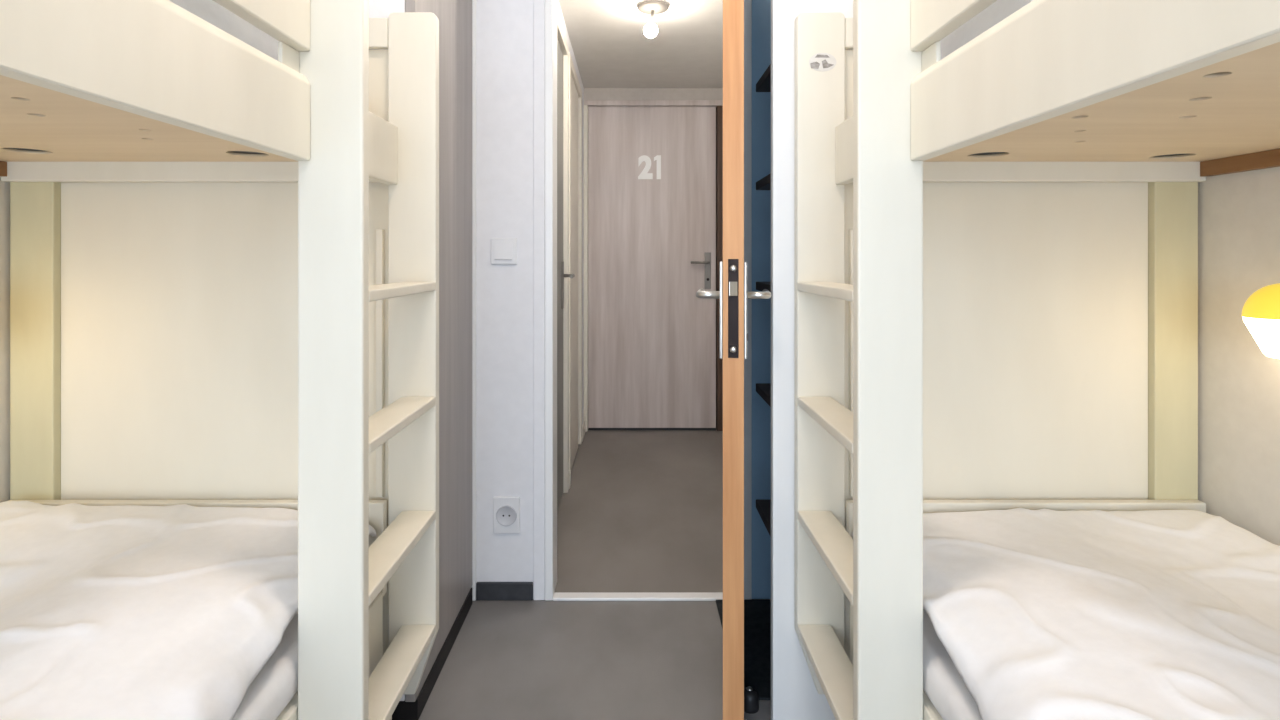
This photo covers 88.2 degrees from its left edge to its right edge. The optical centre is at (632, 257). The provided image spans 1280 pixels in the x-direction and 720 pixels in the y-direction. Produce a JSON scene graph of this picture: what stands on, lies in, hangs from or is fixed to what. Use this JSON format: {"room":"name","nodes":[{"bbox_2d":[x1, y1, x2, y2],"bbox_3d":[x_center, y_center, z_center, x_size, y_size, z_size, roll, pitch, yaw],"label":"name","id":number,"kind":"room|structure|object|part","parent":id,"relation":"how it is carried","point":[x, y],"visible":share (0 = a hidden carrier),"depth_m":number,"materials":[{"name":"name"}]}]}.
{"room":"dormitory","nodes":[
{"label":"dormitory","id":0,"kind":"room"},
{"bbox_2d":[0,177,9,502],"bbox_3d":[-1.460,-0.110,-0.095,0.100,2.400,4.610,0,0,0],"label":"wall","id":1,"kind":"structure","parent":0,"point":[4,186],"depth_m":1.48,"materials":[{"name":"paint"}]},
{"bbox_2d":[557,0,583,424],"bbox_3d":[-0.410,0.009,3.340,0.200,2.163,2.260,0,0,0],"label":"wall","id":2,"kind":"structure","parent":0,"point":[559,11],"depth_m":4.05,"materials":[{"name":"white paint"}]},
{"bbox_2d":[557,13,568,492],"bbox_3d":[-0.351,0.052,2.695,0.098,2.075,0.830,0,0,0],"label":"door frame","id":3,"kind":"structure","parent":2,"relation":"attached to","point":[560,34],"depth_m":3.06,"materials":[{"name":"beige paint"}]},
{"bbox_2d":[557,39,574,511],"bbox_3d":[-0.310,0.073,2.695,0.100,2.021,0.724,0,0,0],"label":"door","id":4,"kind":"structure","parent":2,"relation":"in","point":[560,263],"depth_m":2.93,"materials":[{"name":"grey paint"}]},
{"bbox_3d":[-0.318,0.122,2.985,0.008,0.215,0.040,0,0,0],"label":"handle plate","id":5,"kind":"part","parent":4,"relation":"part of","materials":[{"name":"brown metal"}]},
{"bbox_3d":[-0.287,0.080,2.929,0.054,0.016,0.128,0,0,0],"label":"lever","id":6,"kind":"part","parent":4,"relation":"part of","materials":[{"name":"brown metal"}]},
{"bbox_2d":[569,471,570,488],"bbox_3d":[-0.304,1.054,3.140,0.012,0.069,0.056,0,0,0],"label":"baseboard","id":7,"kind":"structure","parent":2,"relation":"attached to","point":[569,471],"depth_m":3.14,"materials":[{"name":"beige paint"}]},
{"bbox_2d":[571,75,577,469],"bbox_3d":[-0.354,0.073,3.540,0.081,2.021,0.634,0,0,0],"label":"door","id":8,"kind":"structure","parent":2,"relation":"in","point":[574,95],"depth_m":3.54,"materials":[{"name":"beige paint"}]},
{"bbox_2d":[569,53,581,470],"bbox_3d":[-0.351,0.052,3.540,0.098,2.075,0.740,0,0,0],"label":"door frame","id":9,"kind":"structure","parent":2,"relation":"attached to","point":[572,71],"depth_m":3.86,"materials":[{"name":"beige paint"}]},
{"bbox_2d":[582,421,584,441],"bbox_3d":[-0.304,1.054,4.025,0.012,0.069,0.226,0,0,0],"label":"baseboard","id":10,"kind":"structure","parent":2,"relation":"attached to","point":[583,425],"depth_m":3.97,"materials":[{"name":"beige paint"}]},
{"bbox_2d":[419,429,770,719],"bbox_3d":[-0.065,1.140,1.060,2.890,0.100,6.920,0,0,0],"label":"floor","id":11,"kind":"structure","parent":0,"point":[533,659],"depth_m":2.01,"materials":[{"name":"grey plastic"}]},
{"bbox_2d":[0,0,438,719],"bbox_3d":[-0.923,0.240,0.475,0.961,1.700,2.071,0,0,0],"label":"bunk bed","id":12,"kind":"object","parent":11,"relation":"on","point":[224,253],"visible":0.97,"depth_m":1.48,"materials":[{"name":"beige paint"}]},
{"bbox_3d":[-1.352,0.270,1.497,0.098,1.640,0.028,0,0,0],"label":"corner post","id":13,"kind":"part","parent":12,"relation":"part of","materials":[{"name":"beige paint"}]},
{"bbox_3d":[-0.540,-0.229,0.275,0.024,0.139,1.614,0,0,0],"label":"rail","id":14,"kind":"part","parent":12,"relation":"part of","materials":[{"name":"beige paint"}]},
{"bbox_3d":[-0.976,-0.229,1.471,0.846,0.118,0.023,0,0,0],"label":"rail","id":15,"kind":"part","parent":12,"relation":"part of","materials":[{"name":"beige paint"}]},
{"bbox_3d":[-0.976,0.646,1.471,0.847,0.208,0.023,0,0,0],"label":"rail","id":16,"kind":"part","parent":12,"relation":"part of","materials":[{"name":"beige paint"}]},
{"bbox_3d":[-0.541,-0.434,0.275,0.026,0.192,1.614,0,0,0],"label":"guard rail","id":17,"kind":"part","parent":12,"relation":"part of","materials":[{"name":"beige paint"}]},
{"bbox_2d":[233,612,297,719],"bbox_3d":[-0.975,0.697,0.464,0.840,0.078,1.983,0,0,0],"label":"mattress","id":18,"kind":"object","parent":12,"relation":"on","point":[275,685],"visible":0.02,"depth_m":1.05,"materials":[{"name":"white fabric"}]},
{"bbox_2d":[0,501,376,719],"bbox_3d":[-0.965,0.585,0.475,0.862,0.151,1.958,0,0,0],"label":"duvet","id":19,"kind":"object","parent":18,"relation":"on","point":[122,612],"visible":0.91,"depth_m":1.01,"materials":[{"name":"white fabric"}]},
{"bbox_3d":[-0.565,0.814,0.464,0.024,0.152,1.991,0,0,0],"label":"rail","id":20,"kind":"part","parent":12,"relation":"part of","materials":[{"name":"beige paint"}]},
{"bbox_3d":[-0.497,0.240,1.096,0.108,1.700,0.028,0,0,0],"label":"ladder post","id":21,"kind":"part","parent":12,"relation":"part of","materials":[{"name":"beige paint"}]},
{"bbox_3d":[-0.540,-0.230,1.296,0.024,0.131,0.372,0,0,0],"label":"rail","id":22,"kind":"part","parent":12,"relation":"part of","materials":[{"name":"beige paint"}]},
{"bbox_3d":[-0.497,0.214,1.497,0.108,1.535,0.028,0,0,0],"label":"ladder post","id":23,"kind":"part","parent":12,"relation":"part of","materials":[{"name":"beige paint"}]},
{"bbox_3d":[-0.975,-0.271,0.464,0.840,0.077,1.983,0,0,0],"label":"mattress","id":24,"kind":"object","parent":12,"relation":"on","visible":0},
{"bbox_2d":[169,0,279,60],"bbox_3d":[-0.988,-0.361,0.494,0.799,0.099,1.908,0,0,0],"label":"duvet","id":25,"kind":"object","parent":24,"relation":"on","point":[210,11],"visible":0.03,"depth_m":0.99,"materials":[{"name":"white fabric"}]},
{"bbox_2d":[369,0,475,719],"bbox_3d":[-0.954,-0.090,1.827,0.908,2.360,0.564,0,0,0],"label":"wall","id":26,"kind":"structure","parent":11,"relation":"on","point":[457,18],"depth_m":1.91,"materials":[{"name":"white paint"}]},
{"bbox_3d":[-0.522,-0.115,1.821,0.024,2.310,0.552,0,0,0],"label":"panel","id":27,"kind":"part","parent":26,"relation":"part of","materials":[{"name":"paint"}]},
{"bbox_2d":[553,592,722,600],"bbox_3d":[0.048,1.085,2.116,0.605,0.009,0.040,0,0,0],"label":"threshold","id":28,"kind":"object","parent":11,"relation":"on","point":[558,596],"visible":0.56,"depth_m":2.11,"materials":[{"name":"silver metal"}]},
{"bbox_2d":[716,600,770,699],"bbox_3d":[0.491,1.086,1.859,0.458,0.006,0.469,0,0,0],"label":"floor mat","id":29,"kind":"object","parent":11,"relation":"on","point":[757,613],"visible":0.2,"depth_m":1.85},
{"bbox_2d":[744,686,758,713],"bbox_3d":[0.283,1.065,1.600,0.044,0.048,0.044,0,0,0],"label":"door stop","id":30,"kind":"object","parent":11,"relation":"on","point":[751,698],"visible":0.88,"depth_m":1.58,"materials":[{"name":"black rubber"}]},
{"bbox_2d":[756,0,852,719],"bbox_3d":[0.799,-0.090,1.650,0.955,2.360,0.260,0,0,0],"label":"shelf unit","id":31,"kind":"object","parent":11,"relation":"on","point":[794,694],"visible":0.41,"depth_m":1.52,"materials":[{"name":"white wood"}]},
{"bbox_3d":[0.564,-0.454,1.655,0.471,0.022,0.219,0,0,0],"label":"shelf","id":32,"kind":"part","parent":31,"relation":"part of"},
{"bbox_3d":[0.564,-0.192,1.655,0.471,0.022,0.219,0,0,0],"label":"shelf","id":33,"kind":"part","parent":31,"relation":"part of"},
{"bbox_3d":[0.564,0.074,1.655,0.471,0.022,0.219,0,0,0],"label":"shelf","id":34,"kind":"part","parent":31,"relation":"part of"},
{"bbox_3d":[0.564,0.346,1.655,0.471,0.022,0.219,0,0,0],"label":"shelf","id":35,"kind":"part","parent":31,"relation":"part of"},
{"bbox_3d":[0.564,0.656,1.655,0.471,0.022,0.219,0,0,0],"label":"shelf","id":36,"kind":"part","parent":31,"relation":"part of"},
{"bbox_2d":[794,0,1279,719],"bbox_3d":[0.822,0.240,0.475,0.905,1.700,2.071,0,0,0],"label":"bunk bed","id":37,"kind":"object","parent":11,"relation":"on","point":[996,238],"visible":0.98,"depth_m":1.46,"materials":[{"name":"beige paint"}]},
{"bbox_3d":[0.423,0.214,1.497,0.108,1.535,0.028,0,0,0],"label":"ladder post","id":38,"kind":"part","parent":37,"relation":"part of","materials":[{"name":"beige paint"}]},
{"bbox_2d":[810,54,832,68],"bbox_3d":[0.425,-0.441,1.482,0.054,0.033,0.001,0,0,0],"label":"print","id":39,"kind":"object","parent":37,"relation":"attached to","point":[817,61],"depth_m":1.48},
{"bbox_3d":[0.466,-0.230,1.296,0.024,0.131,0.372,0,0,0],"label":"rail","id":40,"kind":"part","parent":37,"relation":"part of","materials":[{"name":"beige paint"}]},
{"bbox_3d":[0.423,0.240,1.096,0.108,1.700,0.028,0,0,0],"label":"ladder post","id":41,"kind":"part","parent":37,"relation":"part of","materials":[{"name":"beige paint"}]},
{"bbox_3d":[0.491,0.814,0.464,0.024,0.152,1.991,0,0,0],"label":"rail","id":42,"kind":"part","parent":37,"relation":"part of","materials":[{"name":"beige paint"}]},
{"bbox_2d":[923,609,981,719],"bbox_3d":[0.873,0.697,0.464,0.784,0.078,1.983,0,0,0],"label":"mattress","id":43,"kind":"object","parent":37,"relation":"on","point":[943,684],"visible":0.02,"depth_m":1.05,"materials":[{"name":"white fabric"}]},
{"bbox_2d":[852,508,1279,719],"bbox_3d":[0.863,0.589,0.475,0.803,0.142,1.958,0,0,0],"label":"duvet","id":44,"kind":"object","parent":43,"relation":"on","point":[1041,614],"visible":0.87,"depth_m":1.00,"materials":[{"name":"white fabric"}]},
{"bbox_3d":[0.467,-0.434,0.275,0.026,0.192,1.614,0,0,0],"label":"guard rail","id":45,"kind":"part","parent":37,"relation":"part of","materials":[{"name":"beige paint"}]},
{"bbox_3d":[0.825,0.298,1.506,0.695,1.544,0.008,0,0,0],"label":"panel","id":46,"kind":"part","parent":37,"relation":"part of","materials":[{"name":"beige paint"}]},
{"bbox_3d":[0.874,0.646,1.471,0.791,0.208,0.023,0,0,0],"label":"rail","id":47,"kind":"part","parent":37,"relation":"part of","materials":[{"name":"beige paint"}]},
{"bbox_3d":[0.874,-0.229,1.471,0.790,0.118,0.023,0,0,0],"label":"rail","id":48,"kind":"part","parent":37,"relation":"part of","materials":[{"name":"beige paint"}]},
{"bbox_3d":[0.466,-0.229,0.275,0.024,0.139,1.614,0,0,0],"label":"rail","id":49,"kind":"part","parent":37,"relation":"part of","materials":[{"name":"beige paint"}]},
{"bbox_3d":[1.222,0.270,1.497,0.098,1.640,0.028,0,0,0],"label":"corner post","id":50,"kind":"part","parent":37,"relation":"part of","materials":[{"name":"beige paint"}]},
{"bbox_3d":[0.873,-0.271,0.464,0.783,0.077,1.983,0,0,0],"label":"mattress","id":51,"kind":"object","parent":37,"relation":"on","visible":0},
{"bbox_2d":[939,0,1032,59],"bbox_3d":[0.885,-0.360,0.494,0.743,0.098,1.908,0,0,0],"label":"duvet","id":52,"kind":"object","parent":51,"relation":"on","point":[999,10],"visible":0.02,"depth_m":1.00,"materials":[{"name":"white fabric"}]},
{"bbox_2d":[476,0,770,598],"bbox_3d":[-0.065,-0.110,2.160,2.690,2.400,0.100,0,0,0],"label":"wall","id":53,"kind":"structure","parent":0,"point":[504,28],"depth_m":2.11,"materials":[{"name":"white paint"}]},
{"bbox_2d":[491,238,516,263],"bbox_3d":[-0.412,-0.022,2.102,0.084,0.084,0.015,0,0,0],"label":"light switch","id":54,"kind":"object","parent":53,"relation":"attached to","point":[503,250],"visible":1,"depth_m":2.10,"materials":[{"name":"white plastic"}]},
{"bbox_2d":[476,582,532,599],"bbox_3d":[-0.409,1.062,2.104,0.180,0.055,0.012,0,0,0],"label":"baseboard","id":55,"kind":"structure","parent":53,"relation":"attached to","point":[484,590],"depth_m":2.10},
{"bbox_2d":[493,497,519,532],"bbox_3d":[-0.403,0.820,2.103,0.086,0.116,0.013,0,0,0],"label":"wall socket","id":56,"kind":"object","parent":53,"relation":"attached to","point":[506,510],"visible":1,"depth_m":2.10,"materials":[{"name":"white plastic"}]},
{"bbox_2d":[534,0,544,599],"bbox_3d":[-0.299,0.035,2.105,0.036,2.110,0.008,0,0,0],"label":"trim","id":57,"kind":"structure","parent":53,"relation":"attached to","point":[539,5],"depth_m":2.10,"materials":[{"name":"white paint"}]},
{"bbox_2d":[545,0,751,599],"bbox_3d":[0.049,0.050,2.160,0.659,2.080,0.124,0,0,0],"label":"door frame","id":58,"kind":"structure","parent":53,"relation":"attached to","point":[550,5],"depth_m":2.10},
{"bbox_2d":[696,0,770,719],"bbox_3d":[0.265,0.066,1.743,0.168,2.032,0.718,0,0,9],"label":"open door","id":59,"kind":"structure","parent":53,"relation":"in","point":[733,294],"depth_m":1.40,"materials":[{"name":"orange wood"}]},
{"bbox_3d":[0.174,0.082,1.525,0.054,0.017,0.124,0,0,9],"label":"lever","id":60,"kind":"part","parent":59,"relation":"part of","materials":[{"name":"metal"}]},
{"bbox_3d":[0.197,0.115,1.468,0.008,0.214,0.040,0,0,9],"label":"handle plate","id":61,"kind":"part","parent":59,"relation":"part of","materials":[{"name":"metal"}]},
{"bbox_3d":[0.248,0.115,1.460,0.008,0.214,0.040,0,0,9],"label":"handle plate","id":62,"kind":"part","parent":59,"relation":"part of","materials":[{"name":"metal"}]},
{"bbox_3d":[0.287,0.082,1.508,0.054,0.017,0.124,0,0,9],"label":"lever","id":63,"kind":"part","parent":59,"relation":"part of","materials":[{"name":"metal"}]},
{"bbox_2d":[559,0,722,87],"bbox_3d":[0.055,-1.113,3.365,1.330,0.080,2.310,0,0,0],"label":"ceiling","id":64,"kind":"structure","parent":0,"point":[611,48],"depth_m":3.29,"materials":[{"name":"paint"}]},
{"bbox_2d":[637,0,668,37],"bbox_3d":[0.085,-1.003,2.800,0.132,0.136,0.132,0,0,0],"label":"ceiling lamp","id":65,"kind":"object","parent":64,"relation":"hanging from","point":[652,7],"visible":1,"depth_m":2.78,"materials":[{"name":"white plastic"}]},
{"bbox_3d":[0.075,-0.965,2.800,0.060,0.060,0.060,0,0,0],"label":"bulb","id":66,"kind":"part","parent":65,"relation":"part of","materials":[{"name":"white glass"}]},
{"bbox_3d":[0.082,-1.024,2.800,0.020,0.055,0.014,0,0,0],"label":"stem","id":67,"kind":"part","parent":65,"relation":"part of","materials":[{"name":"grey plastic"}]},
{"bbox_2d":[584,88,722,99],"bbox_3d":[0.155,0.009,4.270,1.130,2.163,0.200,0,0,0],"label":"wall","id":68,"kind":"structure","parent":0,"point":[589,93],"depth_m":4.17,"materials":[{"name":"paint"}]},
{"bbox_2d":[588,106,715,429],"bbox_3d":[0.120,0.066,4.161,0.807,2.047,0.102,0,0,0],"label":"door","id":69,"kind":"structure","parent":68,"relation":"in","point":[652,169],"depth_m":4.17,"materials":[{"name":"beige wood"}]},
{"bbox_3d":[0.420,0.028,4.135,0.120,0.017,0.050,0,0,0],"label":"lever","id":70,"kind":"part","parent":69,"relation":"part of","materials":[{"name":"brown metal"}]},
{"bbox_3d":[0.472,0.080,4.165,0.040,0.230,0.011,0,0,0],"label":"handle plate","id":71,"kind":"part","parent":69,"relation":"part of","materials":[{"name":"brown metal"}]},
{"bbox_2d":[584,100,722,431],"bbox_3d":[0.138,0.048,4.195,0.895,2.084,0.110,0,0,0],"label":"door frame","id":72,"kind":"structure","parent":68,"relation":"attached to","point":[719,109],"depth_m":4.16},
{"bbox_2d":[1198,167,1279,545],"bbox_3d":[1.330,-0.110,-0.095,0.100,2.400,4.610,0,0,0],"label":"wall","id":73,"kind":"structure","parent":0,"point":[1239,213],"depth_m":1.40,"materials":[{"name":"paint"}]},
{"bbox_2d":[1242,283,1279,358],"bbox_3d":[1.207,0.115,1.208,0.144,0.138,0.118,0,0,0],"label":"wall lamp","id":74,"kind":"object","parent":73,"relation":"attached to","point":[1261,310],"visible":1,"depth_m":1.20,"materials":[{"name":"yellow"}]},
{"bbox_3d":[1.194,0.078,1.208,0.118,0.064,0.118,0,0,0],"label":"lamp shade","id":75,"kind":"part","parent":74,"relation":"part of","materials":[{"name":"yellow"}]},
{"bbox_2d":[1243,317,1279,358],"bbox_3d":[1.194,0.141,1.208,0.116,0.086,0.116,0,0,0],"label":"diffuser","id":76,"kind":"object","parent":74,"relation":"attached to","point":[1265,331],"depth_m":1.20,"materials":[{"name":"white plastic"}]}
]}

